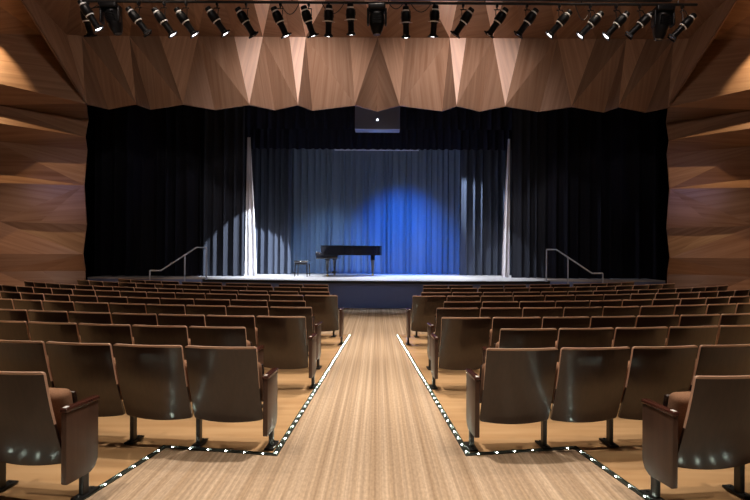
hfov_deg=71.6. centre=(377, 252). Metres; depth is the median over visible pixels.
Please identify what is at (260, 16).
ceiling
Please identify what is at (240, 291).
seat
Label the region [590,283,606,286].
seat
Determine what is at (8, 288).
seat
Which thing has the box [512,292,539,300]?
seat
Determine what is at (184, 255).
handrail
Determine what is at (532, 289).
seat
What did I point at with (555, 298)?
seat
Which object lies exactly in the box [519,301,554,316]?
seat
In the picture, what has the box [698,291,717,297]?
seat
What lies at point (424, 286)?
seat
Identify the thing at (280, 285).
seat
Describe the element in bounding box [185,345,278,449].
seat
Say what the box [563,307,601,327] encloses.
seat
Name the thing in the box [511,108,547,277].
curtain
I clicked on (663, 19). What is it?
spotlight
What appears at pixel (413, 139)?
curtain
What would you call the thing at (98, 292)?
seat
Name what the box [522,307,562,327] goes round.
seat
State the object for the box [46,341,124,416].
seat
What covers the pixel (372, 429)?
aisle
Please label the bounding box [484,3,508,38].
spotlight
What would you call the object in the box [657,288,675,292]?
seat
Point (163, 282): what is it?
seat
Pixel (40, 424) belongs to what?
seat
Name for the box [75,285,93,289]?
seat
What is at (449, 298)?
seat
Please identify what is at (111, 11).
spotlight
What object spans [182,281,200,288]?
seat
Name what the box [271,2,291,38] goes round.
spotlight
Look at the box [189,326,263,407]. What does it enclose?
seat
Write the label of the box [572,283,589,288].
seat
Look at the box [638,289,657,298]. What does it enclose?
seat
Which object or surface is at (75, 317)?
seat
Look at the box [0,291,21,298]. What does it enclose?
seat
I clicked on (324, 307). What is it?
seat
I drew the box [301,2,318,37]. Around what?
spotlight
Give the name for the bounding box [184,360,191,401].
seat cushion
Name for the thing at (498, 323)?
seat
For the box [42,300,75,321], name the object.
seat
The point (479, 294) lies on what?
seat
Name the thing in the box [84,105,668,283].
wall
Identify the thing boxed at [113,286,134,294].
seat
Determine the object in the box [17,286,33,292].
seat
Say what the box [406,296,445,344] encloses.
seat
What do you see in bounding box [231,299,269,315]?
seat
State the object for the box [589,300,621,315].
seat
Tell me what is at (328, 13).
spotlight
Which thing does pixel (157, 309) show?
seat
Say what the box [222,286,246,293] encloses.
seat
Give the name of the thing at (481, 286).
seat
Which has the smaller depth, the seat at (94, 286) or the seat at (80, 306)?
the seat at (80, 306)
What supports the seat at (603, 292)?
on the floor
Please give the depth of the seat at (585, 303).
8.03 m
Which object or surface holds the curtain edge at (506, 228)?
on the stage platform
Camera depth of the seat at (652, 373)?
4.16 m
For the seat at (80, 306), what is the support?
on the floor
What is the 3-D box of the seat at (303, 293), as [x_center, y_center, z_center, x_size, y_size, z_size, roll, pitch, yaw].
[-1.152,1.159,9.820,0.699,0.876,0.470,0,0,5]
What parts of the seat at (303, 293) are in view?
backrest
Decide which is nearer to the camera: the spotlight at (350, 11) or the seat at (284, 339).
the seat at (284, 339)
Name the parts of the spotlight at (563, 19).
gel frame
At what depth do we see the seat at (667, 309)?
7.34 m
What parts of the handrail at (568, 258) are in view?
post, post, rail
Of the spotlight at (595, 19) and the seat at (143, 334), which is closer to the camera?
the seat at (143, 334)
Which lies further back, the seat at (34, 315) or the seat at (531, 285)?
the seat at (531, 285)
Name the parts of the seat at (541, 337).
panel, backrest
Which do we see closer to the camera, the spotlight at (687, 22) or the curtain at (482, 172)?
the spotlight at (687, 22)
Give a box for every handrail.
[149,247,206,281]
[545,249,603,283]
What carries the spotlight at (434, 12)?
hanging from the pipe
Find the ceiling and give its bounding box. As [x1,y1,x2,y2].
[79,0,676,38]
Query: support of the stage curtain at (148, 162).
on the stage platform
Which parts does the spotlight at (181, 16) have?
gel frame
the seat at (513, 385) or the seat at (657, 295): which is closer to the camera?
the seat at (513, 385)
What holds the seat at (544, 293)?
on the floor
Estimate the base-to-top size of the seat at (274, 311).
0.876 m
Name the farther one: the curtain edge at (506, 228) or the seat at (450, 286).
the curtain edge at (506, 228)
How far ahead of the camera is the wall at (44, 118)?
14.84 m
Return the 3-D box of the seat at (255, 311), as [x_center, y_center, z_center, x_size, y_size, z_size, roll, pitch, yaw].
[-1.755,1.155,7.151,0.614,0.876,0.451,0,0,6]
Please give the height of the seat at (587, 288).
0.876 m
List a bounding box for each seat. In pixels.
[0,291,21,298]
[0,298,14,308]
[0,309,29,332]
[0,320,30,340]
[0,340,54,387]
[0,371,99,499]
[2,285,17,291]
[13,299,43,315]
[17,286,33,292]
[21,292,44,300]
[24,281,34,286]
[28,310,69,322]
[28,321,80,354]
[33,287,52,293]
[34,282,46,287]
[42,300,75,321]
[44,294,69,300]
[46,283,59,287]
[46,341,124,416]
[52,288,73,300]
[60,284,75,289]
[68,311,112,334]
[70,295,97,309]
[73,289,95,295]
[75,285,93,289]
[75,302,112,322]
[77,280,89,284]
[78,323,134,357]
[89,280,103,285]
[93,285,113,291]
[95,290,120,301]
[98,296,127,311]
[103,281,119,286]
[109,303,146,321]
[112,313,158,336]
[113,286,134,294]
[113,343,192,444]
[118,279,130,282]
[119,282,136,288]
[120,291,146,302]
[128,297,159,313]
[131,279,145,282]
[132,325,190,359]
[135,287,157,297]
[136,283,155,287]
[145,280,161,286]
[147,292,175,303]
[147,304,185,324]
[155,284,175,291]
[158,288,182,295]
[158,314,205,338]
[161,298,194,314]
[162,281,178,288]
[176,284,197,292]
[176,292,205,303]
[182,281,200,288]
[184,289,209,298]
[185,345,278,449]
[186,305,226,325]
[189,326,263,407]
[195,299,229,314]
[199,285,221,292]
[202,282,222,289]
[206,293,236,305]
[206,315,258,346]
[211,290,237,299]
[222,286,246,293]
[226,283,247,289]
[227,306,268,327]
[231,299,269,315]
[238,294,269,309]
[239,290,267,293]
[248,283,271,286]
[248,286,272,293]
[257,316,317,388]
[269,291,297,299]
[269,300,314,324]
[270,306,321,368]
[271,294,302,300]
[274,287,299,294]
[279,284,302,290]
[299,291,336,336]
[301,287,327,291]
[304,284,333,294]
[305,295,344,344]
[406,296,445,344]
[414,292,450,337]
[417,285,447,295]
[423,288,449,291]
[426,308,478,369]
[429,317,490,388]
[434,301,480,356]
[447,296,478,301]
[449,285,472,291]
[451,288,476,295]
[452,292,481,300]
[464,347,557,450]
[478,288,503,295]
[480,285,502,287]
[480,295,511,307]
[480,307,520,328]
[482,301,517,307]
[482,328,556,410]
[483,292,511,295]
[488,317,540,347]
[503,285,525,291]
[504,287,528,295]
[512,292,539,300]
[513,295,543,306]
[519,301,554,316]
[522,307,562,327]
[529,284,549,288]
[529,287,552,294]
[541,291,566,300]
[541,316,588,340]
[545,295,574,306]
[550,284,569,287]
[550,346,629,446]
[553,287,574,294]
[555,300,588,316]
[555,327,613,361]
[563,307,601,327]
[568,291,592,300]
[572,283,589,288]
[575,286,595,294]
[575,294,602,306]
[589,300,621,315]
[589,316,635,339]
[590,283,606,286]
[593,290,615,297]
[596,286,615,290]
[602,306,639,326]
[603,294,629,304]
[606,282,620,285]
[611,327,667,360]
[615,285,632,291]
[616,290,637,299]
[618,345,697,419]
[621,282,633,285]
[621,299,651,314]
[630,293,654,305]
[632,284,648,289]
[635,315,678,338]
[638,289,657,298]
[638,305,674,315]
[640,375,749,499]
[648,284,662,288]
[652,298,679,313]
[655,292,677,298]
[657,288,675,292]
[662,283,674,288]
[665,325,717,358]
[673,304,706,323]
[675,287,691,292]
[677,292,698,299]
[678,314,719,325]
[679,297,705,304]
[688,344,749,391]
[691,287,705,291]
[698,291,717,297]
[705,286,717,291]
[705,297,728,312]
[705,303,736,323]
[715,325,749,344]
[717,285,727,290]
[717,290,734,296]
[717,313,749,334]
[728,296,749,303]
[733,289,748,295]
[734,303,749,313]
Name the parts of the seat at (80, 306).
backrest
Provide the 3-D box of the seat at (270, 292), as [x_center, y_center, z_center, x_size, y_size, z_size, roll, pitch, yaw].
[-1.769,1.155,9.881,0.614,0.876,0.451,0,0,7]
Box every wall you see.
[0,0,88,285]
[82,36,672,112]
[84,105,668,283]
[666,0,749,290]
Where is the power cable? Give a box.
[575,3,591,19]
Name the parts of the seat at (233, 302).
backrest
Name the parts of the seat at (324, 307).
backrest, panel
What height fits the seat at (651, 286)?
0.876 m
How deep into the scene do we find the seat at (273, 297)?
8.84 m
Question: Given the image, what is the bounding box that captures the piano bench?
[294,260,310,276]
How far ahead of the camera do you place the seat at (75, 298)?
8.48 m
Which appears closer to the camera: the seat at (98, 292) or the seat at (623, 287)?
the seat at (98, 292)
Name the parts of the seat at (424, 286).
backrest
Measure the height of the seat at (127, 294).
0.876 m
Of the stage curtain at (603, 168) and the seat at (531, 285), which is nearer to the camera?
the seat at (531, 285)
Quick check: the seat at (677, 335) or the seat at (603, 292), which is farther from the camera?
the seat at (603, 292)
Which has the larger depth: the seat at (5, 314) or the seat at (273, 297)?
the seat at (273, 297)
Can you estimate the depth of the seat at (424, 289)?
10.74 m
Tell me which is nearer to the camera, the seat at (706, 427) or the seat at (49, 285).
the seat at (706, 427)
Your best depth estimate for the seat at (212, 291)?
9.85 m
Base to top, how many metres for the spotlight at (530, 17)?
0.735 m
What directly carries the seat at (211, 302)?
on the floor
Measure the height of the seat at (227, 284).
0.876 m
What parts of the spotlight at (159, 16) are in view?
gel frame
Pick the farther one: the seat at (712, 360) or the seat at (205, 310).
the seat at (205, 310)
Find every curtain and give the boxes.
[94,105,200,275]
[200,106,244,275]
[244,148,291,273]
[245,105,511,130]
[245,128,511,150]
[291,148,459,273]
[460,149,511,274]
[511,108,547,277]
[547,107,658,278]
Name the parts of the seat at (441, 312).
panel, backrest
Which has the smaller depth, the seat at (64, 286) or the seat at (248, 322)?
the seat at (248, 322)
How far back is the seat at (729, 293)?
10.49 m
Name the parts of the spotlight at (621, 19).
gel frame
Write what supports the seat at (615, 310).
on the floor
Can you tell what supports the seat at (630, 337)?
on the floor
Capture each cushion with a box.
[49,388,72,437]
[114,358,122,399]
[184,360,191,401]
[258,362,262,400]
[294,260,310,262]
[480,364,484,400]
[551,362,558,403]
[620,361,629,402]
[667,391,690,442]
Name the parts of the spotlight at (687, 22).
gel frame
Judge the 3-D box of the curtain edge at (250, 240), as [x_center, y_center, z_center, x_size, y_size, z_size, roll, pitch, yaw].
[-4.256,-1.541,17.441,0.400,4.650,0.101,0,0,0]
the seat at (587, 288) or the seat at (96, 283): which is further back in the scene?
the seat at (96, 283)
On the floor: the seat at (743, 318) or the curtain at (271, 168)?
the seat at (743, 318)
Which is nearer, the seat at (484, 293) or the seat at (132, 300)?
the seat at (132, 300)
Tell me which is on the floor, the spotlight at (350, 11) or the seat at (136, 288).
the seat at (136, 288)
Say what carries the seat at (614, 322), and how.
on the floor
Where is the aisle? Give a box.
[85,308,644,499]
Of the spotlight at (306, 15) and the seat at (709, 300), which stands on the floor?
the seat at (709, 300)
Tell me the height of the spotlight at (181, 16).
0.768 m
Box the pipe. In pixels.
[84,0,697,5]
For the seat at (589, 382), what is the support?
on the floor
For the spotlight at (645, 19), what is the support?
hanging from the pipe
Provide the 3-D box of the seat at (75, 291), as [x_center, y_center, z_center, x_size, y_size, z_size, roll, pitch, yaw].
[-5.514,1.133,9.994,0.614,0.876,0.451,0,0,21]
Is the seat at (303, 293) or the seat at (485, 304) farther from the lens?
the seat at (303, 293)
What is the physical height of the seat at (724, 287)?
0.876 m
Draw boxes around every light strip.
[82,335,350,499]
[396,335,650,499]
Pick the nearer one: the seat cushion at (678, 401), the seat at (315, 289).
the seat cushion at (678, 401)
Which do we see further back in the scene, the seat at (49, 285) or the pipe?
the seat at (49, 285)
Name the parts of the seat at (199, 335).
backrest, panel, armrest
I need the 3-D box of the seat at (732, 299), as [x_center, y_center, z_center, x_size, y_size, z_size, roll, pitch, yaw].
[6.319,1.204,9.332,0.614,0.876,0.451,0,0,-25]
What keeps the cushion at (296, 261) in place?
on the piano bench
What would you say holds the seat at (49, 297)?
on the floor
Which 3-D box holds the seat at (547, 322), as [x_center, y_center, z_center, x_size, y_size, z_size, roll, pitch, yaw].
[2.176,1.179,6.198,0.614,0.876,0.451,0,0,-7]
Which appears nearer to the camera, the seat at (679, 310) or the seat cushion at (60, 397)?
the seat cushion at (60, 397)
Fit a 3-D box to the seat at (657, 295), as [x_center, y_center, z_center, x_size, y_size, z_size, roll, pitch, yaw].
[5.410,1.198,9.994,0.614,0.876,0.451,0,0,-21]
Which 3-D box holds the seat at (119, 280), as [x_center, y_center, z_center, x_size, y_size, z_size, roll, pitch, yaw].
[-6.555,1.127,13.756,0.614,0.876,0.451,0,0,33]
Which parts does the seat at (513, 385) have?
foot plate, leg, panel, armrest, backrest, foot plate, leg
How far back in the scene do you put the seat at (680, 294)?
9.99 m
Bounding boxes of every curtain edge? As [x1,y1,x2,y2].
[245,137,256,275]
[502,139,509,276]
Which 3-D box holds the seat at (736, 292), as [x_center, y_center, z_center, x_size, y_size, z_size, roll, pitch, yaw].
[7.508,1.211,11.000,0.614,0.876,0.451,0,0,-30]
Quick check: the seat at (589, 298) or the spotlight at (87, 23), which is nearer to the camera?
the seat at (589, 298)
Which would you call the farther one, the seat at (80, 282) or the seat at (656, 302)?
the seat at (80, 282)
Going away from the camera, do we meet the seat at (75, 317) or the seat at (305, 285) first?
the seat at (75, 317)
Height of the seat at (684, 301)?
0.876 m
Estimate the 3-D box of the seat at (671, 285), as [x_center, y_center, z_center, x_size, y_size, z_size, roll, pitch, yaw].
[7.161,1.209,13.123,0.614,0.876,0.451,0,0,-34]
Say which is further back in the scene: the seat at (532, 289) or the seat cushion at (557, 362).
the seat at (532, 289)
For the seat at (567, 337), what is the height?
0.876 m
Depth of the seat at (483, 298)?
8.90 m
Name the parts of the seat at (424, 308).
panel, backrest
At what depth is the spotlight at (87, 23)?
10.98 m
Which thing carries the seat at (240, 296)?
on the floor
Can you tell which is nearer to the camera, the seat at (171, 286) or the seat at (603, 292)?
the seat at (603, 292)
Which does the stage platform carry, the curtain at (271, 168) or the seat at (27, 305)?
the curtain at (271, 168)
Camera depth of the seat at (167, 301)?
8.03 m
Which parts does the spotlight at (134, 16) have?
gel frame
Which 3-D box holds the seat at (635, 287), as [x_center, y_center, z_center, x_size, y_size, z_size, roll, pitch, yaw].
[6.173,1.203,12.512,0.614,0.876,0.451,0,0,-29]
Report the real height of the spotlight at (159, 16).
0.771 m
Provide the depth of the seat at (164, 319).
5.99 m
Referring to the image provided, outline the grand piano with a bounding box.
[315,245,381,276]
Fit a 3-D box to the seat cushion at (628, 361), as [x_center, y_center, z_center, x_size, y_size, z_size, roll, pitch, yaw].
[2.241,1.091,4.406,0.485,0.358,0.171,0,0,-8]
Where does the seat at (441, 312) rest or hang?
on the floor
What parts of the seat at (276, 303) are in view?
backrest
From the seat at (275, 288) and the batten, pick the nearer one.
the seat at (275, 288)
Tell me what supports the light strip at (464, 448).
on the aisle
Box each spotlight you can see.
[77,0,103,32]
[80,1,96,36]
[99,1,122,35]
[125,1,151,37]
[151,1,176,38]
[174,1,198,37]
[205,2,229,37]
[235,2,258,38]
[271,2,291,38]
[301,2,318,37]
[322,2,333,36]
[345,2,356,35]
[367,3,386,35]
[401,3,411,38]
[428,3,439,37]
[450,3,473,38]
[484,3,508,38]
[514,4,538,38]
[545,4,572,39]
[576,4,603,39]
[602,4,629,40]
[625,4,653,39]
[651,4,674,40]
[667,4,696,41]
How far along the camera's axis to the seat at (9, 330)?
5.37 m
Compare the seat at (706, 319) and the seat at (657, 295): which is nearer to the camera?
the seat at (706, 319)
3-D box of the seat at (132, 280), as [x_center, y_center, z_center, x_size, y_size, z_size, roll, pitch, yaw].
[-6.063,1.130,13.448,0.614,0.876,0.451,0,0,31]
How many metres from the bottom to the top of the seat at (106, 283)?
0.876 m
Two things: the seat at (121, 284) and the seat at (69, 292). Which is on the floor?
the seat at (69, 292)
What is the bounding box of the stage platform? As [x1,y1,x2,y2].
[87,273,664,307]
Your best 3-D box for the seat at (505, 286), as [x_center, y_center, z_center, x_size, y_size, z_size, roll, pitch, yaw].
[3.156,1.185,12.247,0.614,0.876,0.451,0,0,-16]
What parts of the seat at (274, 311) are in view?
backrest, panel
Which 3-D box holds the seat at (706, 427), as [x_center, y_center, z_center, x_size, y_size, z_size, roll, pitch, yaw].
[2.136,1.179,3.337,0.699,0.876,0.470,0,0,-8]
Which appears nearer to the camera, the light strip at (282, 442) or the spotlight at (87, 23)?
the light strip at (282, 442)
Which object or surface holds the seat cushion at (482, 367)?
on the seat at (513, 385)
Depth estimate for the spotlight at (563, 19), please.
10.95 m
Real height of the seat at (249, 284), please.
0.876 m
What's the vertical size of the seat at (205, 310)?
0.876 m
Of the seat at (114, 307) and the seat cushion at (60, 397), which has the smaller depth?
the seat cushion at (60, 397)
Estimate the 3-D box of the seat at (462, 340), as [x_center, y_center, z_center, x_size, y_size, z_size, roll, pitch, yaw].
[0.975,1.172,6.091,0.699,0.876,0.470,0,0,-3]
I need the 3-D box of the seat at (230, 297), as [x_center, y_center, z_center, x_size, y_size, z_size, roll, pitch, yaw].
[-2.716,1.150,9.208,0.614,0.876,0.451,0,0,10]
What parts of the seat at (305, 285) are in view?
backrest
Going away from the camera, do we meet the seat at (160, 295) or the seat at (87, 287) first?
the seat at (160, 295)
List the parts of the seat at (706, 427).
foot plate, leg, panel, armrest, backrest, foot plate, leg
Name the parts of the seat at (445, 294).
backrest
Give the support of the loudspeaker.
hanging from the ceiling
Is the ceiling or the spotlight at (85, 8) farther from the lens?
the ceiling
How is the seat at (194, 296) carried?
on the floor
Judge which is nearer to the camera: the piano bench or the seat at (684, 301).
the seat at (684, 301)
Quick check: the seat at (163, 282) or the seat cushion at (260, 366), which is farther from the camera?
the seat at (163, 282)
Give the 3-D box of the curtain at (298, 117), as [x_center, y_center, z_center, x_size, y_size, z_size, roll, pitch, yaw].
[-0.016,-4.780,17.580,9.800,1.220,0.221,0,0,0]
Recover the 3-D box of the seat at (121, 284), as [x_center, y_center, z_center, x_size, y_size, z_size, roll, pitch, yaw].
[-5.763,1.131,12.241,0.614,0.876,0.451,0,0,26]
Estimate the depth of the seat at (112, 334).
5.18 m
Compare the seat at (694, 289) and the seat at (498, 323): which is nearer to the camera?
the seat at (498, 323)
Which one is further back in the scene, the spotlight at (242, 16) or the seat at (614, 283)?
the seat at (614, 283)
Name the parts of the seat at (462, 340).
leg, panel, armrest, backrest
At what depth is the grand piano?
17.35 m
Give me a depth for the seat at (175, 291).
10.15 m
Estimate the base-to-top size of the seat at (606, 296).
0.876 m
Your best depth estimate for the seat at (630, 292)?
10.54 m
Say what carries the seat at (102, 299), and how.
on the floor
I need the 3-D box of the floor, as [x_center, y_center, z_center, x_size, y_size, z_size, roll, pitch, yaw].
[-0.055,1.710,9.200,25.000,0.200,24.000,0,0,0]
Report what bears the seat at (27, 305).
on the floor
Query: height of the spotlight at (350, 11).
0.715 m
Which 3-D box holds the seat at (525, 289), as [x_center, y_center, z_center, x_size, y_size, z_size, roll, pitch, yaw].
[2.935,1.184,11.250,0.614,0.876,0.451,0,0,-13]
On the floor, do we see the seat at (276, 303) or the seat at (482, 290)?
the seat at (276, 303)
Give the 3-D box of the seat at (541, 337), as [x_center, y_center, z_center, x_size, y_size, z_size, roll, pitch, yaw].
[1.432,1.175,5.240,0.699,0.876,0.470,0,0,-5]
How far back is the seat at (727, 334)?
5.37 m
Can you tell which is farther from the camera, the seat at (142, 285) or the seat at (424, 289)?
the seat at (142, 285)
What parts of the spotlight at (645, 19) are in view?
gel frame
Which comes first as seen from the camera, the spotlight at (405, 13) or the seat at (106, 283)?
the spotlight at (405, 13)
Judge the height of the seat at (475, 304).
0.876 m
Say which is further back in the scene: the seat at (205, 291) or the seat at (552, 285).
the seat at (552, 285)
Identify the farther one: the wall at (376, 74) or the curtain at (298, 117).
the curtain at (298, 117)
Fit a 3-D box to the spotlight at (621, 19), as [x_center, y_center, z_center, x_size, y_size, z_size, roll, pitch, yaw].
[5.037,-4.909,11.001,0.539,0.761,0.271,0,0,22]
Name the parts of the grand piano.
leg, lid, leg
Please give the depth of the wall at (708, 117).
14.85 m
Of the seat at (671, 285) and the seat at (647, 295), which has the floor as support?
the seat at (647, 295)
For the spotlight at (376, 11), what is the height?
0.706 m
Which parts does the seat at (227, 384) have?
leg, foot plate, backrest, armrest, panel, leg, foot plate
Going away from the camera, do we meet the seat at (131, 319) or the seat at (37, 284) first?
the seat at (131, 319)
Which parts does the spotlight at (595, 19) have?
gel frame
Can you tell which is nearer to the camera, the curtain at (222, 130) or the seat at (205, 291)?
the seat at (205, 291)
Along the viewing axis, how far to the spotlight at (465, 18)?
10.95 m
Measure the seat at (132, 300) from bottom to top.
0.876 m
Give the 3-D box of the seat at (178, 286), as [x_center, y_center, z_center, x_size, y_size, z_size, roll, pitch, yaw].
[-4.155,1.141,11.572,0.614,0.876,0.451,0,0,19]
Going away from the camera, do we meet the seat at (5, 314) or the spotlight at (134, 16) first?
the seat at (5, 314)
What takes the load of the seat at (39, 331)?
on the floor
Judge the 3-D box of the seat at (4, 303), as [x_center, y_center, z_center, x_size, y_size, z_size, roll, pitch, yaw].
[-5.717,1.132,8.078,0.614,0.876,0.451,0,0,20]
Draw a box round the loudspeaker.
[355,106,399,132]
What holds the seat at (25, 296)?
on the floor
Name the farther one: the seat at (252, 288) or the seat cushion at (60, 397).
the seat at (252, 288)
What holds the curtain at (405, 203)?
on the stage platform
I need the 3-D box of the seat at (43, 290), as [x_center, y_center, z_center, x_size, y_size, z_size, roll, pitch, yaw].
[-6.583,1.127,10.457,0.614,0.876,0.451,0,0,26]
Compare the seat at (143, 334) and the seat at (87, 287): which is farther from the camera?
the seat at (87, 287)
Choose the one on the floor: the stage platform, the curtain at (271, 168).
the stage platform
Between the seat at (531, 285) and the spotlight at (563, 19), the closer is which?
the spotlight at (563, 19)
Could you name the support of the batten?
hanging from the ceiling
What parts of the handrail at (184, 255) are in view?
rail, post, post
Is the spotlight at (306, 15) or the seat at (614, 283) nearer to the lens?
the spotlight at (306, 15)
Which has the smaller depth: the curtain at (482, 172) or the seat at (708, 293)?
the seat at (708, 293)
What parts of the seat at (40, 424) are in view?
leg, foot plate, backrest, panel, armrest, leg, foot plate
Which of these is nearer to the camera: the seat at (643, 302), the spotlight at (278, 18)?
the seat at (643, 302)
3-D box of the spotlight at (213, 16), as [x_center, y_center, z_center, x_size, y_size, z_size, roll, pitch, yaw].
[-3.401,-4.968,11.002,0.503,0.743,0.271,0,0,-26]
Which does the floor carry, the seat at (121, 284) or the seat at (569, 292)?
the seat at (569, 292)
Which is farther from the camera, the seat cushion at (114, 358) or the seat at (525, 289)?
the seat at (525, 289)
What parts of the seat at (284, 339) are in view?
backrest, armrest, leg, panel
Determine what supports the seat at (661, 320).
on the floor
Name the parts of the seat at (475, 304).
backrest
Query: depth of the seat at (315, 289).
10.75 m
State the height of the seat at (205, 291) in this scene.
0.876 m
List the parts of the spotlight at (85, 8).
gel frame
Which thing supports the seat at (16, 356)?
on the floor
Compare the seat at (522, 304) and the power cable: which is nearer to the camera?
the seat at (522, 304)
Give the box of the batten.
[335,149,418,150]
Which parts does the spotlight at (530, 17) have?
gel frame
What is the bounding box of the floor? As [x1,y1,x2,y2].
[0,334,749,499]
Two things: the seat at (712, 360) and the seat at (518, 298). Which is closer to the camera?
the seat at (712, 360)
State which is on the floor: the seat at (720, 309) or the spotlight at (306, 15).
the seat at (720, 309)
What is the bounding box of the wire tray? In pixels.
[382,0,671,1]

